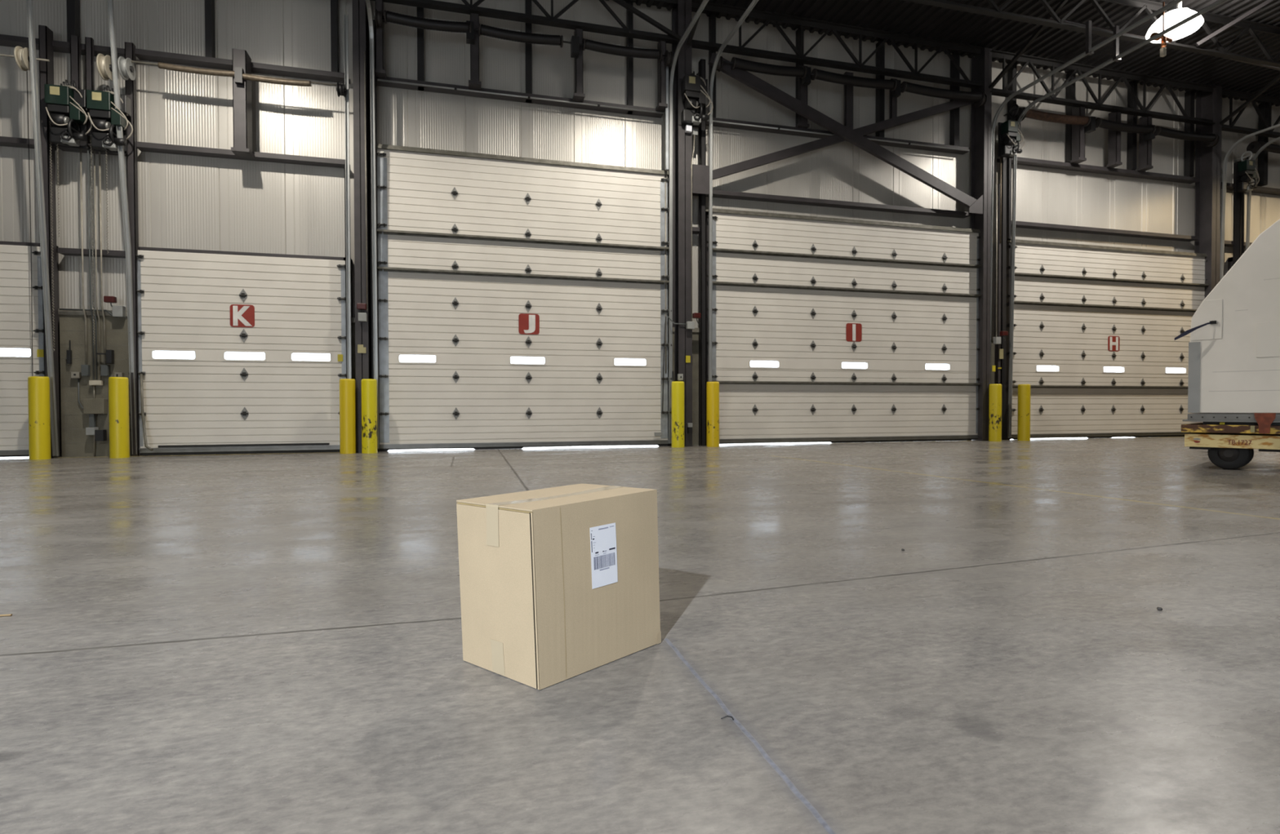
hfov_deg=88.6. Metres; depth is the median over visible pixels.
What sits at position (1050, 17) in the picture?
pipe
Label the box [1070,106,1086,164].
steel post
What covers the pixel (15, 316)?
door
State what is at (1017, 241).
door frame
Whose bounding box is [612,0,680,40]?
brace
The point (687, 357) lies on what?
tag
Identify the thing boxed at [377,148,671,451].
door
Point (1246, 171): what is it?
operator
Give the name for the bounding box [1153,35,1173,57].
valve
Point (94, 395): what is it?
conduit
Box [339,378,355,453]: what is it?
bollard
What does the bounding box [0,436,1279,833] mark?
floor
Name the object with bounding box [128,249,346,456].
door
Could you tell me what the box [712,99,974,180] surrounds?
diagonal brace
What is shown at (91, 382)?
junction box
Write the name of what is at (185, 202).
wall
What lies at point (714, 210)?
door frame
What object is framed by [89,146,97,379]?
conduit
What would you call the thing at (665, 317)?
cable
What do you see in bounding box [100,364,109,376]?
control box
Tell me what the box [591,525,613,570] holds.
label
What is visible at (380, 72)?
steel post
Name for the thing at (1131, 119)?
stud
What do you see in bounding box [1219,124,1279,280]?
door track
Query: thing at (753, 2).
door track
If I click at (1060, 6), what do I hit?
brace
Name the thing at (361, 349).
tag
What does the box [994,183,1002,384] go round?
steel post
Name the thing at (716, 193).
beam
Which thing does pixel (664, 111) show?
conduit
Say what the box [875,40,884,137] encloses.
stud
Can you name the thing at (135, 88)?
cable
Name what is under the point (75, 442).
wall panel
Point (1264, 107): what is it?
stud
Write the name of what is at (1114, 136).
steel post
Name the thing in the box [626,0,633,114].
stud
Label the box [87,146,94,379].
conduit
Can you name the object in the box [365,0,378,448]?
door track
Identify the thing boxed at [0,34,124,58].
steel beam
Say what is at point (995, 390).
bollard
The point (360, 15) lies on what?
steel column
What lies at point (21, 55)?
shaft
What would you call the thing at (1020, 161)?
beam
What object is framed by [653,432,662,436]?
sensor box
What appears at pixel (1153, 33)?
valve
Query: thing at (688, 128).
junction box
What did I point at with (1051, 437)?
floor
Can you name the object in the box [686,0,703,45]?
brace
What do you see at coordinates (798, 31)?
stud
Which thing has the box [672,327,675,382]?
trim
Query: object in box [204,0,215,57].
stud
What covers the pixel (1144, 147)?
steel post
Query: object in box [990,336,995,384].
trim
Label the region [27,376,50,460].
bollard
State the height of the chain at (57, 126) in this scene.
1.805 m
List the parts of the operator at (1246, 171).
mounting plate, motor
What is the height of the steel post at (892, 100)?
0.850 m
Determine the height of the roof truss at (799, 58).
0.760 m
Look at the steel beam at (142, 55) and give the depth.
9.98 m
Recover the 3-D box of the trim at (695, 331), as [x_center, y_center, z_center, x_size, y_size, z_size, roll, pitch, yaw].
[0.935,-0.549,11.949,0.230,2.130,0.181,0,1,-15]
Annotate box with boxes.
[71,372,81,378]
[80,364,90,376]
[83,399,106,413]
[88,380,102,385]
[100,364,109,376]
[111,305,125,317]
[114,372,124,377]
[358,312,367,321]
[456,483,661,689]
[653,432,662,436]
[677,373,683,380]
[684,124,692,133]
[686,321,694,329]
[692,128,697,136]
[993,337,1000,344]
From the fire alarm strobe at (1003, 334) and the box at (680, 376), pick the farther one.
the fire alarm strobe at (1003, 334)
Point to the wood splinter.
(9, 615)
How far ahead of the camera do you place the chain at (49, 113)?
9.18 m
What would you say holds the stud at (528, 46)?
attached to the wall
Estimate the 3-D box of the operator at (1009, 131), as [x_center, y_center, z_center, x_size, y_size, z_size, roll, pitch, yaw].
[7.462,-5.612,13.128,0.476,0.758,0.262,0,1,-15]
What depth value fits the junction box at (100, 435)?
9.46 m
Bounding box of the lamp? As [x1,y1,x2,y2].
[1145,0,1204,43]
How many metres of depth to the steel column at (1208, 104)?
14.81 m
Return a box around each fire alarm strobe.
[103,296,116,306]
[356,302,366,312]
[692,312,701,324]
[1000,331,1008,341]
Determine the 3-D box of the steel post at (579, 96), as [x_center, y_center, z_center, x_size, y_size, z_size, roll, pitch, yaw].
[-1.039,-5.982,11.126,0.180,1.170,0.200,0,1,-15]
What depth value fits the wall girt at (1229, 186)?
15.40 m
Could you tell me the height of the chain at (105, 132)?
1.725 m
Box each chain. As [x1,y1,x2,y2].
[48,112,54,351]
[56,126,60,237]
[89,132,95,345]
[105,132,108,253]
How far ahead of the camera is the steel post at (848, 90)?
12.48 m
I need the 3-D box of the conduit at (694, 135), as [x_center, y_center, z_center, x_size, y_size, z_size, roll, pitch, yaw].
[0.934,-3.313,11.534,0.070,3.270,0.028,0,1,-15]
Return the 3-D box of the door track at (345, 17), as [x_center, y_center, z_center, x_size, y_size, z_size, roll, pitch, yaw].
[-4.535,-2.849,10.202,0.056,6.750,0.040,0,1,-15]
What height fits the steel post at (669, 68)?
6.800 m
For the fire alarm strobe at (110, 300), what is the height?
0.194 m
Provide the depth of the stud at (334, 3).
10.30 m
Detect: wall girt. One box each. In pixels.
[0,136,56,151]
[57,143,126,155]
[692,226,699,234]
[1221,182,1279,195]
[1224,240,1252,248]
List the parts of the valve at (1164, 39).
handle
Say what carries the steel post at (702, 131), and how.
on the floor at (236, 643)
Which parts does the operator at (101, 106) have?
label plate, motor, mounting plate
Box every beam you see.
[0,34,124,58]
[57,247,125,258]
[135,48,350,84]
[136,141,345,168]
[377,76,663,118]
[692,189,970,218]
[706,117,969,154]
[996,156,1199,183]
[1015,221,1199,241]
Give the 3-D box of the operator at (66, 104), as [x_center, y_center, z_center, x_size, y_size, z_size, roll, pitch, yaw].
[-7.962,-4.266,9.183,0.560,0.892,0.308,0,1,-15]
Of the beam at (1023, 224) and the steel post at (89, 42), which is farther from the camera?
the beam at (1023, 224)
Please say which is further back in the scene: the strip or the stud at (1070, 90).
the stud at (1070, 90)
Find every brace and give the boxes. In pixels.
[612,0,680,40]
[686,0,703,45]
[707,52,976,208]
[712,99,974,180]
[988,0,1067,88]
[1195,0,1275,46]
[1218,75,1279,124]
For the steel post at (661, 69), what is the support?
attached to the steel beam at (380, 83)
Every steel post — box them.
[38,24,60,457]
[70,35,81,88]
[84,36,94,137]
[124,41,140,456]
[231,48,254,158]
[344,163,351,378]
[368,19,379,452]
[373,0,386,79]
[468,13,481,90]
[572,28,585,102]
[655,40,667,111]
[666,66,671,446]
[698,58,706,445]
[796,65,809,128]
[843,71,853,129]
[888,78,897,119]
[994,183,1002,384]
[1000,157,1011,439]
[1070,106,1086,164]
[1106,111,1122,168]
[1137,115,1153,171]
[1232,160,1244,265]
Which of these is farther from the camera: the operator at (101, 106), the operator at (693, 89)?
the operator at (693, 89)
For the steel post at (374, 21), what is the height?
6.800 m
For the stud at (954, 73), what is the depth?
13.25 m
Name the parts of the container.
corner plate, patch panel, rail, patch panel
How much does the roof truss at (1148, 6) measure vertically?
0.680 m
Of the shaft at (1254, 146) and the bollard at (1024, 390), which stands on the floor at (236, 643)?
the bollard at (1024, 390)
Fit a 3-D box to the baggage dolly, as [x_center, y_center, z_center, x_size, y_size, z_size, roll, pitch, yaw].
[7.923,0.270,6.555,1.745,0.623,3.681,-1,1,-42]
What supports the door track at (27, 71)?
hanging from the shaft at (21, 55)
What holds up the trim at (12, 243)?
attached to the wall
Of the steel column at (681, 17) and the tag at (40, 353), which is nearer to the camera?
the tag at (40, 353)
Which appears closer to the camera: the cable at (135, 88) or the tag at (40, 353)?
the tag at (40, 353)
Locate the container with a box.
[1174,219,1279,422]
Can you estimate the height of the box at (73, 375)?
0.090 m
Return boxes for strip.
[665,66,668,170]
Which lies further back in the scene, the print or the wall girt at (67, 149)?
the wall girt at (67, 149)
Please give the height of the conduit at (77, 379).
0.469 m
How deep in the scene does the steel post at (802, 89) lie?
12.23 m
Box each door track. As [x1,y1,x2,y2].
[26,0,58,456]
[106,0,137,454]
[343,13,351,378]
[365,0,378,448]
[668,0,708,443]
[708,0,758,382]
[990,0,1182,361]
[1007,0,1227,437]
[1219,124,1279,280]
[1245,137,1279,250]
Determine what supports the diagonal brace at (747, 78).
attached to the diagonal brace at (732, 169)
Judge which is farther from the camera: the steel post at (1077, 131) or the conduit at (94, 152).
the steel post at (1077, 131)
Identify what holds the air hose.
hanging from the door at (210, 306)
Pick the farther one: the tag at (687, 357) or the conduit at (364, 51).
the tag at (687, 357)
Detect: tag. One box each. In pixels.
[36,349,44,357]
[337,354,342,361]
[357,344,365,353]
[685,355,690,362]
[999,349,1003,359]
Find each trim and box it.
[0,212,1232,456]
[351,317,355,403]
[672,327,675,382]
[692,328,698,445]
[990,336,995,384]
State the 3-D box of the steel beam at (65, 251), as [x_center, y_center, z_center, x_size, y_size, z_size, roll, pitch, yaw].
[-7.923,-2.393,9.592,0.900,0.075,0.170,0,1,-15]
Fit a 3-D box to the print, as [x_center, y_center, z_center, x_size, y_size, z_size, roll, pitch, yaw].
[-0.099,0.339,1.787,0.088,0.057,0.002,-1,1,-45]
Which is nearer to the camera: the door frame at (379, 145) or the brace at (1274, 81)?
the door frame at (379, 145)
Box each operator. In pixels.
[44,80,92,149]
[86,85,133,154]
[679,71,713,128]
[998,117,1024,158]
[1234,156,1259,192]
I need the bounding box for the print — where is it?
[591,533,615,554]
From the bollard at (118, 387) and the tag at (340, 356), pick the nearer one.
the bollard at (118, 387)
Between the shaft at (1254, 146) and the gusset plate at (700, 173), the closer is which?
the gusset plate at (700, 173)
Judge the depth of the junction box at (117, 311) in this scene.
9.52 m
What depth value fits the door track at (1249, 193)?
14.96 m
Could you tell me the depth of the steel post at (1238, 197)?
15.07 m
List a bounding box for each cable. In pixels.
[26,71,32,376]
[134,88,137,256]
[662,316,666,413]
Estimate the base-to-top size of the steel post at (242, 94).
1.500 m
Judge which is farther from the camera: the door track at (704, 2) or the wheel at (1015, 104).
the wheel at (1015, 104)
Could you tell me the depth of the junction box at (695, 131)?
11.52 m
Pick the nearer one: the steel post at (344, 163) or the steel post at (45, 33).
the steel post at (45, 33)
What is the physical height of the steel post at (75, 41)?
1.200 m
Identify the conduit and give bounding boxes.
[58,308,117,317]
[77,378,83,408]
[80,148,87,364]
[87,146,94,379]
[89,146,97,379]
[93,147,101,379]
[93,385,95,399]
[93,413,97,457]
[98,151,106,364]
[364,51,367,311]
[377,79,665,114]
[664,111,666,373]
[667,316,686,324]
[691,134,694,321]
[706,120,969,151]
[995,172,997,337]
[1000,157,1001,243]
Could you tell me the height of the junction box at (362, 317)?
0.130 m
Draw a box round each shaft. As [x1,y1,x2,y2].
[0,45,49,71]
[96,53,346,97]
[374,8,672,67]
[715,56,986,107]
[1013,107,1219,146]
[1246,141,1279,153]
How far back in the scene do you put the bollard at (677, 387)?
11.30 m
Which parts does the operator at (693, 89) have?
mounting plate, motor, label plate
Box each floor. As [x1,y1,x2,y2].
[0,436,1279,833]
[388,437,1072,450]
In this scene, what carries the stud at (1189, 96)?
attached to the wall
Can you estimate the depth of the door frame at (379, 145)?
10.95 m
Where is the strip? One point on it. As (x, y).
(667, 67)
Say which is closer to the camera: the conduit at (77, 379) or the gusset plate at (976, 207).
the conduit at (77, 379)
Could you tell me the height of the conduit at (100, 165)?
3.200 m
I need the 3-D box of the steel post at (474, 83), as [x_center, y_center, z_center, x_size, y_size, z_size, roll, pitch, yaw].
[-2.693,-5.971,10.691,0.200,1.170,0.200,0,1,-15]
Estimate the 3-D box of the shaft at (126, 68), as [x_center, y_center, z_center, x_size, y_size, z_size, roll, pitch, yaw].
[-6.037,-4.946,9.631,3.180,0.370,0.340,0,1,-15]
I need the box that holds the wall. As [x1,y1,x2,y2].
[0,0,1279,450]
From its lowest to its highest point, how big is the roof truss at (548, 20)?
0.760 m
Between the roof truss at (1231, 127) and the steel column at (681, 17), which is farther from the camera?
the roof truss at (1231, 127)
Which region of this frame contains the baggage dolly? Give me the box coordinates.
[1181,413,1279,469]
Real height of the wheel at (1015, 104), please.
0.244 m
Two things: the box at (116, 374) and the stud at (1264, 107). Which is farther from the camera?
the stud at (1264, 107)
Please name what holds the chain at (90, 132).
hanging from the operator at (101, 106)
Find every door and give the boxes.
[0,244,44,457]
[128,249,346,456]
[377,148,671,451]
[706,212,982,444]
[1008,243,1208,439]
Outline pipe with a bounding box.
[1047,15,1279,70]
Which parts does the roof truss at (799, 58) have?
web post, web post, web post, web post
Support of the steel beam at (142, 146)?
attached to the wall
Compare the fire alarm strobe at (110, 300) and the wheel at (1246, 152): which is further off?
the wheel at (1246, 152)
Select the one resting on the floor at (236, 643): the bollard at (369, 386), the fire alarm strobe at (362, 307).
the bollard at (369, 386)
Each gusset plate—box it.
[692,164,709,195]
[968,195,982,213]
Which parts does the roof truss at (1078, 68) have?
web post, web post, web post, web post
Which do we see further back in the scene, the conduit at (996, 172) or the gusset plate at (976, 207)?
the conduit at (996, 172)
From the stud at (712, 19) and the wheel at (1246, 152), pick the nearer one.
the stud at (712, 19)
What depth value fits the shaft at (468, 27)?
10.61 m
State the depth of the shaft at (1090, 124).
13.76 m
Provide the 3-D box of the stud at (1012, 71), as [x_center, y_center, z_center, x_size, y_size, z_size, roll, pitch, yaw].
[7.742,-6.388,13.661,0.100,1.920,0.130,0,1,-15]
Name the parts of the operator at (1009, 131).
mounting plate, motor, label plate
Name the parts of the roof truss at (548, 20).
web post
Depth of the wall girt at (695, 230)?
11.81 m
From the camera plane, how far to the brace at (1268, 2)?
11.59 m
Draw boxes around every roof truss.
[371,0,678,44]
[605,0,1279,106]
[691,0,982,88]
[902,0,1279,67]
[990,49,1216,125]
[1222,88,1279,137]
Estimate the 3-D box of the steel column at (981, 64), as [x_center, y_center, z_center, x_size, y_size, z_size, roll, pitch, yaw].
[6.899,-3.434,13.303,0.180,7.830,0.368,0,1,-15]
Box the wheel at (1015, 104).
[1003,103,1018,117]
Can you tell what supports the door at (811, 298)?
in the wall
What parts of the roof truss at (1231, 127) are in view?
web post, web post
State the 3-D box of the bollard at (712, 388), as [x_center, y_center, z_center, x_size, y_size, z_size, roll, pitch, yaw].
[1.285,-0.050,11.567,0.224,1.142,0.224,0,1,-15]
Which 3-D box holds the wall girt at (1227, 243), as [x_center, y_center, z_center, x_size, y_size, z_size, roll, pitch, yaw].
[16.796,-4.044,16.055,7.300,0.075,0.190,0,1,-15]
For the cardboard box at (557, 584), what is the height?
0.458 m
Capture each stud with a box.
[66,0,79,42]
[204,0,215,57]
[330,0,338,72]
[417,7,424,89]
[524,0,532,102]
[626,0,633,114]
[708,13,715,117]
[795,27,804,127]
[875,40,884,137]
[949,52,959,146]
[1007,62,1017,119]
[1065,71,1075,163]
[1127,80,1137,170]
[1183,90,1195,177]
[1257,102,1268,186]
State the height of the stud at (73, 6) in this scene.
1.900 m
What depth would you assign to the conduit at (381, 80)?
10.93 m
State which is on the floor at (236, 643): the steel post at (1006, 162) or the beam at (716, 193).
the steel post at (1006, 162)
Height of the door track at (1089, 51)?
7.150 m
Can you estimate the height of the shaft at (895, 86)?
0.290 m
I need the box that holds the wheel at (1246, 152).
[1234,151,1253,161]
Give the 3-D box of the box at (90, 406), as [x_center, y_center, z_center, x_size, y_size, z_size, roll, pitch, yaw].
[-7.886,-0.154,9.506,0.250,0.220,0.100,0,1,-15]
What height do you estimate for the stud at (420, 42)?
1.920 m
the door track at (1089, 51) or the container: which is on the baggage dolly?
the container
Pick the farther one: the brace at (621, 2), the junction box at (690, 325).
the junction box at (690, 325)
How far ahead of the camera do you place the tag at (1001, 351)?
13.31 m
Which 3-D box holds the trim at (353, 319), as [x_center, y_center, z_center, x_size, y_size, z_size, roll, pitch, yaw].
[-4.577,-0.513,10.501,0.130,2.130,0.181,0,1,-15]
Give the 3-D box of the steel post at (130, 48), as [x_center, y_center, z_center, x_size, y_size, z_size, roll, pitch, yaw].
[-7.407,-2.427,9.593,0.100,6.000,0.090,0,1,-15]
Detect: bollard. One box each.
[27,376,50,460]
[108,377,129,458]
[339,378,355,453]
[360,378,377,453]
[671,381,684,448]
[706,382,719,447]
[988,383,1001,441]
[1017,384,1030,440]
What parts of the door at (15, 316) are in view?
panel, panel, panel, panel, panel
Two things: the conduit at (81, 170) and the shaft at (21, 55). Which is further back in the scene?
the conduit at (81, 170)
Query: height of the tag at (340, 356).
0.110 m
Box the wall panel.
[57,308,130,457]
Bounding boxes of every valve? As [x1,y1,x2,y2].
[1149,32,1159,37]
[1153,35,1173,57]
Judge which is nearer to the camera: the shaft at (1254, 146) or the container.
the container
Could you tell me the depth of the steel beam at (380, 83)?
11.04 m
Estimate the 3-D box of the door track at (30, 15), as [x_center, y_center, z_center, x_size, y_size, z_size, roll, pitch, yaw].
[-8.188,-3.280,8.946,0.066,7.673,0.600,0,1,-15]
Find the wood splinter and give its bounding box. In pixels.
[0,613,12,617]
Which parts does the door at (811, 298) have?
panel, panel, panel, panel, panel, panel, panel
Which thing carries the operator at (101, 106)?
attached to the door track at (110, 2)
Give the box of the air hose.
[139,373,153,450]
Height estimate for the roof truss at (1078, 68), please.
0.820 m
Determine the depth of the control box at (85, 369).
9.45 m
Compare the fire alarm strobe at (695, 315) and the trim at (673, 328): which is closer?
the fire alarm strobe at (695, 315)
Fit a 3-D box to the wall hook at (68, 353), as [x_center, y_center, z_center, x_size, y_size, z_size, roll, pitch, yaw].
[-8.186,-0.927,9.378,0.049,0.332,0.121,0,1,-15]
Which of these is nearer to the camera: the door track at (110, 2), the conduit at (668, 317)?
the door track at (110, 2)
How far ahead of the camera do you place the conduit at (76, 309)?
9.45 m
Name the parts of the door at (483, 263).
panel, panel, panel, panel, panel, panel, panel, panel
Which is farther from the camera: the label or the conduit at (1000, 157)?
the conduit at (1000, 157)
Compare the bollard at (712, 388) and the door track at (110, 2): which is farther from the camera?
the bollard at (712, 388)
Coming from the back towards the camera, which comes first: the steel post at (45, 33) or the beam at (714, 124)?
the beam at (714, 124)
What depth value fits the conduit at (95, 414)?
9.53 m
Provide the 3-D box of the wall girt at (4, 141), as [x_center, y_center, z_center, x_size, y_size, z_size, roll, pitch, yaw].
[-10.255,-3.888,8.947,3.760,0.075,0.190,0,1,-15]
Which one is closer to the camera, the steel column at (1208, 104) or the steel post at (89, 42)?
the steel post at (89, 42)
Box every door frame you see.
[377,143,668,174]
[706,207,980,232]
[1007,238,1207,257]
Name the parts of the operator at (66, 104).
label plate, motor, mounting plate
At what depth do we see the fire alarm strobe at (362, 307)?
10.11 m
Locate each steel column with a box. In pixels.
[351,0,371,453]
[671,0,692,446]
[970,47,991,441]
[1194,84,1222,297]
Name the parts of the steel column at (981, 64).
plate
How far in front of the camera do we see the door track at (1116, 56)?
13.32 m
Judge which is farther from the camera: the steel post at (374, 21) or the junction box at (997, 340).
the junction box at (997, 340)
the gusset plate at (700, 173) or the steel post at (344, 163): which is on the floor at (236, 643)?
the steel post at (344, 163)
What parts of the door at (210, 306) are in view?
panel, panel, panel, panel, panel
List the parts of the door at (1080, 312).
panel, panel, panel, panel, panel, panel, panel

